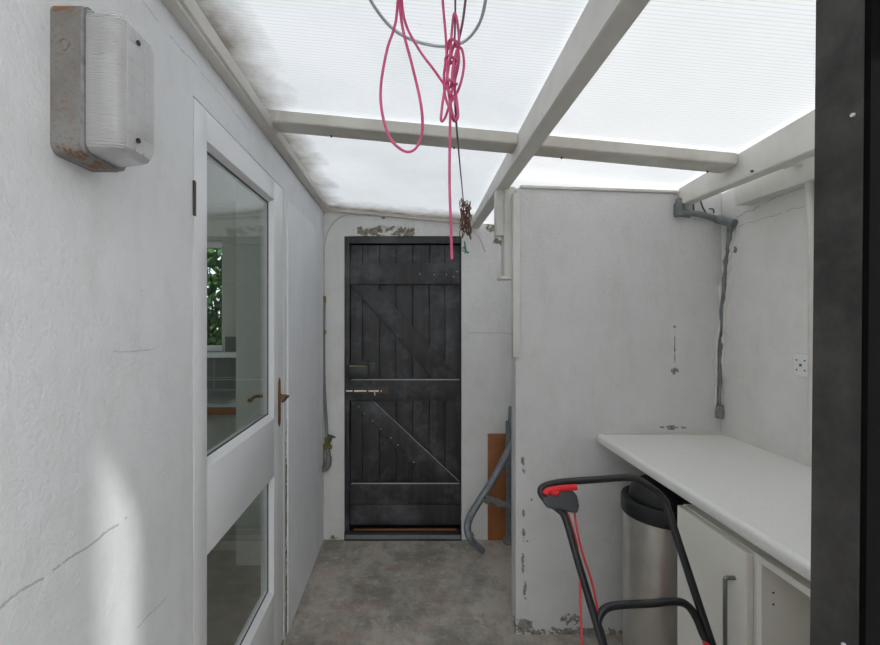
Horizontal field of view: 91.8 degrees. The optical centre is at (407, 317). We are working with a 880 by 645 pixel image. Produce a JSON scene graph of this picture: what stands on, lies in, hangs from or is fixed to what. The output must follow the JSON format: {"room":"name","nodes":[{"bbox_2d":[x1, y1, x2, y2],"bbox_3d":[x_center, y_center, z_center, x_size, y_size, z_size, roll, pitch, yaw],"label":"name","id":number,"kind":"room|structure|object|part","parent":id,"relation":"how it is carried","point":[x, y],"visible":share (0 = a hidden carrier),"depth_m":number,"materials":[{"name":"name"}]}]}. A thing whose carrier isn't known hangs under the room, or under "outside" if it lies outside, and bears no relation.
{"room":"covered side passage","nodes":[
{"label":"covered side passage","id":0,"kind":"room"},
{"bbox_2d":[0,0,323,644],"bbox_3d":[-0.605,0.260,0.725,0.100,2.440,4.650,0,0,0],"label":"wall","id":1,"kind":"structure","parent":0,"point":[96,268],"depth_m":0.77,"materials":[{"name":"paint"}]},
{"bbox_2d":[50,6,153,171],"bbox_3d":[-0.499,-0.374,0.709,0.114,0.236,0.102,0,0,0],"label":"light","id":2,"kind":"object","parent":1,"relation":"attached to","point":[102,68],"visible":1,"depth_m":0.67,"materials":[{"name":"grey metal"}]},
{"bbox_2d":[193,98,288,644],"bbox_3d":[-0.577,0.448,1.505,0.150,2.045,0.822,0,0,0],"label":"door","id":3,"kind":"structure","parent":1,"relation":"in","point":[228,476],"depth_m":1.47,"materials":[{"name":"white paint"}]},
{"bbox_3d":[-0.628,0.335,1.773,0.048,0.020,0.118,0,0,0],"label":"lever","id":4,"kind":"part","parent":3,"relation":"part of","materials":[{"name":"gold metal"}]},
{"bbox_3d":[-0.599,0.443,1.506,0.093,2.035,0.819,0,0,0],"label":"frame","id":5,"kind":"part","parent":3,"relation":"part of","materials":[{"name":"white paint"}]},
{"bbox_3d":[-0.551,0.360,1.822,0.005,0.208,0.028,0,0,0],"label":"handle plate","id":6,"kind":"part","parent":3,"relation":"part of","materials":[{"name":"gold metal"}]},
{"bbox_3d":[-0.526,0.335,1.773,0.048,0.020,0.118,0,0,0],"label":"lever","id":7,"kind":"part","parent":3,"relation":"part of","materials":[{"name":"gold metal"}]},
{"bbox_2d":[161,0,329,210],"bbox_3d":[-0.529,-0.744,1.435,0.042,0.095,2.670,0,0,0],"label":"trim","id":8,"kind":"structure","parent":1,"relation":"attached to","point":[191,7],"depth_m":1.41,"materials":[{"name":"white paint"}]},
{"bbox_2d":[287,200,316,631],"bbox_3d":[-0.551,0.450,2.253,0.007,1.980,0.613,0,0,0],"label":"wall panel","id":9,"kind":"object","parent":1,"relation":"attached to","point":[301,233],"depth_m":2.15,"materials":[{"name":"white paint"}]},
{"bbox_2d":[207,202,235,351],"bbox_3d":[-1.978,0.260,3.375,2.645,2.400,0.150,0,0,0],"label":"wall","id":10,"kind":"structure","parent":0,"point":[221,216],"depth_m":3.30,"materials":[{"name":"grey paint"}]},
{"bbox_2d":[207,337,235,388],"bbox_3d":[-1.906,0.347,3.294,1.788,0.406,0.012,0,0,0],"label":"tiles","id":11,"kind":"structure","parent":10,"relation":"attached to","point":[221,372],"depth_m":3.29,"materials":[{"name":"grey tile"}]},
{"bbox_2d":[207,242,235,357],"bbox_3d":[-1.900,-0.151,3.335,1.200,0.910,0.170,0,0,0],"label":"window","id":12,"kind":"structure","parent":10,"relation":"in","point":[210,348],"depth_m":3.37,"materials":[{"name":"white paint"}]},
{"bbox_3d":[-1.947,-0.171,3.395,1.006,0.870,0.050,0,0,0],"label":"frame","id":13,"kind":"part","parent":12,"relation":"part of","materials":[{"name":"white paint"}]},
{"bbox_3d":[-1.900,0.284,3.310,1.200,0.040,0.120,0,0,0],"label":"sill","id":14,"kind":"part","parent":12,"relation":"part of","materials":[{"name":"white paint"}]},
{"bbox_2d":[207,158,235,201],"bbox_3d":[-1.978,-0.930,1.750,2.645,0.060,3.100,0,0,0],"label":"ceiling","id":15,"kind":"structure","parent":0,"point":[221,187],"depth_m":2.89,"materials":[{"name":"grey paint"}]},
{"bbox_2d":[207,550,260,644],"bbox_3d":[-1.978,1.482,1.750,2.645,0.055,3.100,0,0,0],"label":"floor","id":16,"kind":"structure","parent":0,"point":[233,590],"depth_m":2.24,"materials":[{"name":"grey concrete"}]},
{"bbox_2d":[207,389,235,549],"bbox_3d":[-1.957,1.001,2.943,1.886,0.906,0.687,0,0,0],"label":"base cabinet","id":17,"kind":"object","parent":16,"relation":"on","point":[221,418],"visible":0.02,"depth_m":2.66,"materials":[{"name":"grey"}]},
{"bbox_2d":[207,391,235,403],"bbox_3d":[-1.505,0.449,2.925,0.690,0.201,0.450,0,0,0],"label":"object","id":18,"kind":"structure","parent":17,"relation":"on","point":[213,397],"depth_m":2.90,"materials":[{"name":"metal"}]},
{"bbox_2d":[236,181,260,564],"bbox_3d":[-0.833,0.278,2.900,0.357,2.355,0.800,0,0,0],"label":"pier","id":19,"kind":"object","parent":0,"point":[248,206],"visible":0.14,"depth_m":2.50,"materials":[{"name":"white paint"}]},
{"bbox_2d":[195,0,588,221],"bbox_3d":[-0.058,-0.742,1.615,0.994,0.234,2.730,0,0,0],"label":"ceiling","id":20,"kind":"structure","parent":0,"point":[325,57],"depth_m":1.33,"materials":[{"name":"plastic"}]},
{"bbox_2d":[369,0,486,47],"bbox_3d":[0.040,-0.748,1.060,0.290,0.039,0.196,0,0,0],"label":"cable","id":21,"kind":"object","parent":20,"relation":"attached to","point":[378,12],"visible":0.73,"depth_m":1.09,"materials":[{"name":"grey plastic"}]},
{"bbox_2d":[453,0,455,44],"bbox_3d":[0.100,-0.663,0.910,0.006,0.156,0.004,0,0,0],"label":"cord","id":22,"kind":"object","parent":20,"relation":"hanging from","point":[454,0],"visible":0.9,"depth_m":0.91,"materials":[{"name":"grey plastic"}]},
{"bbox_2d":[379,0,464,258],"bbox_3d":[0.031,-0.427,0.903,0.184,0.604,0.032,0,0,0],"label":"cord","id":23,"kind":"object","parent":22,"relation":"hanging from","point":[399,3],"visible":1,"depth_m":0.90,"materials":[{"name":"pink plastic"}]},
{"bbox_2d":[454,0,466,207],"bbox_3d":[0.210,-0.619,1.653,0.036,0.286,1.464,0,0,7],"label":"cord","id":24,"kind":"object","parent":20,"relation":"hanging from","point":[465,1],"visible":0.56,"depth_m":1.03,"materials":[{"name":"black plastic"}]},
{"bbox_2d":[324,211,510,539],"bbox_3d":[0.496,0.380,2.860,2.102,2.200,0.120,0,0,0],"label":"wall","id":25,"kind":"structure","parent":0,"point":[485,300],"depth_m":2.80,"materials":[{"name":"paint"}]},
{"bbox_2d":[322,296,335,471],"bbox_3d":[-0.520,0.430,2.772,0.106,1.149,0.060,0,0,0],"label":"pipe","id":26,"kind":"object","parent":25,"relation":"attached to","point":[326,446],"visible":0.89,"depth_m":2.78,"materials":[{"name":"grey metal"}]},
{"bbox_2d":[323,213,355,295],"bbox_3d":[-0.397,-0.411,2.793,0.321,0.559,0.011,0,0,1],"label":"cable","id":27,"kind":"object","parent":25,"relation":"attached to","point":[351,213],"visible":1,"depth_m":2.79,"materials":[{"name":"white plastic"}]},
{"bbox_2d":[328,208,463,223],"bbox_3d":[-0.066,-0.669,2.789,0.948,0.109,0.022,0,0,0],"label":"trim","id":28,"kind":"structure","parent":25,"relation":"attached to","point":[349,211],"depth_m":2.78,"materials":[{"name":"white wood"}]},
{"bbox_2d":[344,236,461,540],"bbox_3d":[-0.027,0.460,2.841,0.786,2.000,0.149,0,0,0],"label":"door","id":29,"kind":"structure","parent":25,"relation":"in","point":[402,294],"depth_m":2.82,"materials":[{"name":"black paint"}]},
{"bbox_3d":[-0.308,0.345,2.822,0.190,0.110,0.016,0,0,0],"label":"lock plate","id":30,"kind":"part","parent":29,"relation":"part of","materials":[{"name":"black"}]},
{"bbox_3d":[-0.253,0.478,2.806,0.253,0.043,0.004,0,0,0],"label":"bolt plate","id":31,"kind":"part","parent":29,"relation":"part of","materials":[{"name":"metal"}]},
{"bbox_2d":[459,198,484,253],"bbox_3d":[0.389,-0.500,2.549,0.074,0.302,0.538,0,0,18],"label":"wire tangle","id":32,"kind":"object","parent":25,"relation":"hanging from","point":[464,218],"visible":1,"depth_m":2.31,"materials":[{"name":"brown"}]},
{"bbox_2d":[470,0,649,228],"bbox_3d":[0.439,-0.670,1.570,0.057,0.164,2.460,0,0,0],"label":"rafter","id":33,"kind":"object","parent":25,"relation":"attached to","point":[602,24],"visible":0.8,"depth_m":1.11,"materials":[{"name":"white wood"}]},
{"bbox_2d":[269,110,517,153],"bbox_3d":[-0.055,-0.713,1.631,0.930,0.133,0.089,0,0,0],"label":"ceiling beam","id":34,"kind":"structure","parent":33,"relation":"attached to","point":[331,126],"depth_m":1.59,"materials":[{"name":"wood"}]},
{"bbox_2d":[494,189,503,237],"bbox_3d":[0.429,-0.494,2.007,0.035,0.219,0.055,0,0,0],"label":"block","id":35,"kind":"object","parent":33,"relation":"attached to","point":[498,194],"visible":0.89,"depth_m":1.98,"materials":[{"name":"white wood"}]},
{"bbox_2d":[534,136,737,172],"bbox_3d":[0.850,-0.628,1.631,0.765,0.119,0.089,0,0,0],"label":"rafter","id":36,"kind":"structure","parent":33,"relation":"attached to","point":[706,161],"depth_m":1.59,"materials":[{"name":"wood"}]},
{"bbox_2d":[284,540,622,644],"bbox_3d":[0.450,1.500,1.300,2.020,0.080,3.300,0,0,0],"label":"floor","id":37,"kind":"structure","parent":0,"point":[356,592],"depth_m":2.22,"materials":[{"name":"concrete"}]},
{"bbox_2d":[464,439,510,553],"bbox_3d":[0.556,0.982,2.591,0.475,0.913,0.119,0,0,-17],"label":"frame","id":38,"kind":"object","parent":37,"relation":"on","point":[483,496],"visible":0.83,"depth_m":2.54,"materials":[{"name":"metal"}]},
{"bbox_2d":[488,434,505,539],"bbox_3d":[0.600,1.109,2.792,0.151,0.698,0.009,0,0,0],"label":"hardboard offcut","id":39,"kind":"object","parent":37,"relation":"on","point":[496,442],"visible":0.51,"depth_m":2.79,"materials":[{"name":"brown wood"}]},
{"bbox_2d":[503,406,510,545],"bbox_3d":[0.653,1.017,2.760,0.074,0.886,0.074,0,0,0],"label":"pipe","id":40,"kind":"object","parent":37,"relation":"on","point":[507,539],"visible":0.77,"depth_m":2.75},
{"bbox_2d":[537,474,715,644],"bbox_3d":[0.668,0.962,0.883,0.413,0.996,0.860,0,0,-12],"label":"lawn mower","id":41,"kind":"object","parent":37,"relation":"on","point":[559,495],"depth_m":1.18,"materials":[{"name":"black metal"}]},
{"bbox_3d":[0.441,0.500,1.237,0.101,0.032,0.021,0,0,-4],"label":"bail lever","id":42,"kind":"part","parent":41,"relation":"part of","materials":[{"name":"red plastic"}]},
{"bbox_3d":[0.671,0.963,1.066,0.355,0.418,0.181,0,0,0],"label":"handle","id":43,"kind":"part","parent":41,"relation":"part of","materials":[{"name":"black metal"}]},
{"bbox_2d":[621,474,690,644],"bbox_3d":[0.967,1.033,1.620,0.280,0.854,0.280,0,0,0],"label":"waste bin","id":44,"kind":"object","parent":37,"relation":"on","point":[649,548],"visible":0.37,"depth_m":1.54,"materials":[{"name":"metal"}]},
{"bbox_3d":[0.967,0.653,1.620,0.228,0.094,0.228,0,0,0],"label":"lid","id":45,"kind":"part","parent":44,"relation":"part of","materials":[{"name":"black plastic"}]},
{"bbox_2d":[677,504,765,644],"bbox_3d":[1.135,1.036,1.253,0.564,0.848,0.290,0,0,0],"label":"base cabinet","id":46,"kind":"object","parent":37,"relation":"on","point":[722,562],"visible":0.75,"depth_m":1.21,"materials":[{"name":"white wood"}]},
{"bbox_3d":[0.955,0.621,1.253,0.100,0.018,0.254,0,0,0],"label":"rail","id":47,"kind":"part","parent":46,"relation":"part of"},
{"bbox_3d":[0.868,0.832,1.150,0.031,0.268,0.011,0,0,0],"label":"handle","id":48,"kind":"part","parent":46,"relation":"part of","materials":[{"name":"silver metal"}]},
{"bbox_2d":[756,553,809,644],"bbox_3d":[1.161,1.036,0.798,0.512,0.848,0.616,0,0,0],"label":"base cabinet","id":49,"kind":"object","parent":37,"relation":"on","point":[782,594],"visible":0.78,"depth_m":1.09,"materials":[{"name":"white wood"}]},
{"bbox_2d":[597,434,811,580],"bbox_3d":[1.158,0.554,1.194,0.574,0.038,1.528,0,0,0],"label":"countertop","id":50,"kind":"structure","parent":49,"relation":"on","point":[763,496],"depth_m":1.40,"materials":[{"name":"white laminate"}]},
{"bbox_3d":[0.955,0.621,0.798,0.100,0.018,0.580,0,0,0],"label":"rail","id":51,"kind":"part","parent":49,"relation":"part of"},
{"bbox_2d":[511,188,721,634],"bbox_3d":[0.972,0.441,2.002,0.950,2.078,0.085,0,0,0],"label":"wall partition","id":52,"kind":"structure","parent":0,"point":[619,300],"depth_m":1.96,"materials":[{"name":"paint"}]},
{"bbox_2d":[501,187,514,275],"bbox_3d":[0.472,-0.402,2.005,0.049,0.413,0.070,0,0,0],"label":"batten","id":53,"kind":"object","parent":52,"relation":"attached to","point":[506,240],"visible":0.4,"depth_m":1.97,"materials":[{"name":"white wood"}]},
{"bbox_2d":[497,276,511,280],"bbox_3d":[0.458,-0.186,2.005,0.055,0.013,0.090,0,0,0],"label":"timber packer","id":54,"kind":"object","parent":53,"relation":"attached to","point":[502,278],"visible":0.94,"depth_m":1.96,"materials":[{"name":"white wood"}]},
{"bbox_2d":[512,193,519,356],"bbox_3d":[0.494,-0.196,1.946,0.032,0.747,0.027,0,0,0],"label":"batten","id":55,"kind":"object","parent":52,"relation":"attached to","point":[515,196],"visible":1,"depth_m":1.93,"materials":[{"name":"white wood"}]},
{"bbox_2d":[519,185,679,193],"bbox_3d":[0.882,-0.592,2.003,0.730,0.036,0.110,0,0,0],"label":"trim","id":56,"kind":"structure","parent":52,"relation":"on","point":[521,186],"depth_m":1.95,"materials":[{"name":"white wood"}]},
{"bbox_2d":[604,432,722,433],"bbox_3d":[1.173,0.529,1.954,0.543,0.012,0.012,0,0,0],"label":"trim","id":57,"kind":"structure","parent":52,"relation":"attached to","point":[604,432],"depth_m":1.95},
{"bbox_2d":[674,198,737,418],"bbox_3d":[1.339,-0.043,1.913,0.238,1.003,0.116,0,0,0],"label":"pipe","id":58,"kind":"object","parent":52,"relation":"attached to","point":[679,211],"visible":1,"depth_m":1.94,"materials":[{"name":"grey plastic"}]},
{"bbox_2d":[679,109,814,204],"bbox_3d":[1.246,-0.585,1.194,0.058,0.179,1.530,0,0,2],"label":"beam","id":59,"kind":"structure","parent":52,"relation":"attached to","point":[794,143],"depth_m":1.48,"materials":[{"name":"wood"}]},
{"bbox_2d":[692,201,714,212],"bbox_3d":[1.355,-0.506,1.945,0.103,0.082,0.018,0,0,0],"label":"loose wires","id":60,"kind":"object","parent":59,"relation":"hanging from","point":[704,210],"visible":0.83,"depth_m":1.94,"materials":[{"name":"grey"}]},
{"bbox_2d":[483,0,815,223],"bbox_3d":[1.013,-0.642,1.615,1.148,0.248,2.730,0,0,0],"label":"ceiling","id":61,"kind":"structure","parent":0,"point":[711,75],"depth_m":1.25,"materials":[{"name":"plastic"}]},
{"bbox_2d":[721,188,811,466],"bbox_3d":[1.497,0.414,1.565,0.100,2.132,2.470,0,0,0],"label":"wall","id":62,"kind":"structure","parent":0,"point":[765,403],"depth_m":1.72,"materials":[{"name":"paint"}]},
{"bbox_2d":[735,156,814,205],"bbox_3d":[1.415,-0.522,1.115,0.061,0.095,1.370,0,0,0],"label":"wall plate","id":63,"kind":"object","parent":62,"relation":"attached to","point":[782,181],"visible":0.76,"depth_m":1.61,"materials":[{"name":"white wood"}]},
{"bbox_2d":[783,160,813,462],"bbox_3d":[1.393,-0.029,1.511,0.091,1.077,0.058,0,0,0],"label":"pipe","id":64,"kind":"object","parent":62,"relation":"attached to","point":[809,187],"visible":0.48,"depth_m":1.50,"materials":[{"name":"white plastic"}]},
{"bbox_2d":[794,353,807,376],"bbox_3d":[1.441,0.171,1.544,0.011,0.082,0.077,0,0,0],"label":"wall socket","id":65,"kind":"object","parent":62,"relation":"attached to","point":[800,360],"visible":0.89,"depth_m":1.55,"materials":[{"name":"white plastic"}]},
{"bbox_3d":[1.008,0.369,0.377,1.077,2.221,0.087,0,0,0],"label":"wall","id":66,"kind":"structure","parent":0,"visible":0},
{"bbox_2d":[810,0,879,644],"bbox_3d":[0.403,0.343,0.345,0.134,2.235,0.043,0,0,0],"label":"door","id":67,"kind":"structure","parent":66,"relation":"in","point":[845,476],"depth_m":0.34,"materials":[{"name":"black paint"}]},
{"label":"outside","id":68,"kind":"structure","parent":0,"visible":0},
{"bbox_3d":[-2.000,1.560,6.230,12.000,0.120,5.540,0,0,0],"label":"floor","id":69,"kind":"structure","parent":68,"visible":0},
{"bbox_2d":[207,248,221,344],"bbox_3d":[-2.197,0.003,4.471,2.144,3.008,1.001,0,0,0],"label":"shrub","id":70,"kind":"object","parent":69,"relation":"on","point":[214,281],"visible":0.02,"depth_m":4.26,"materials":[{"name":"green plant"}]}
]}

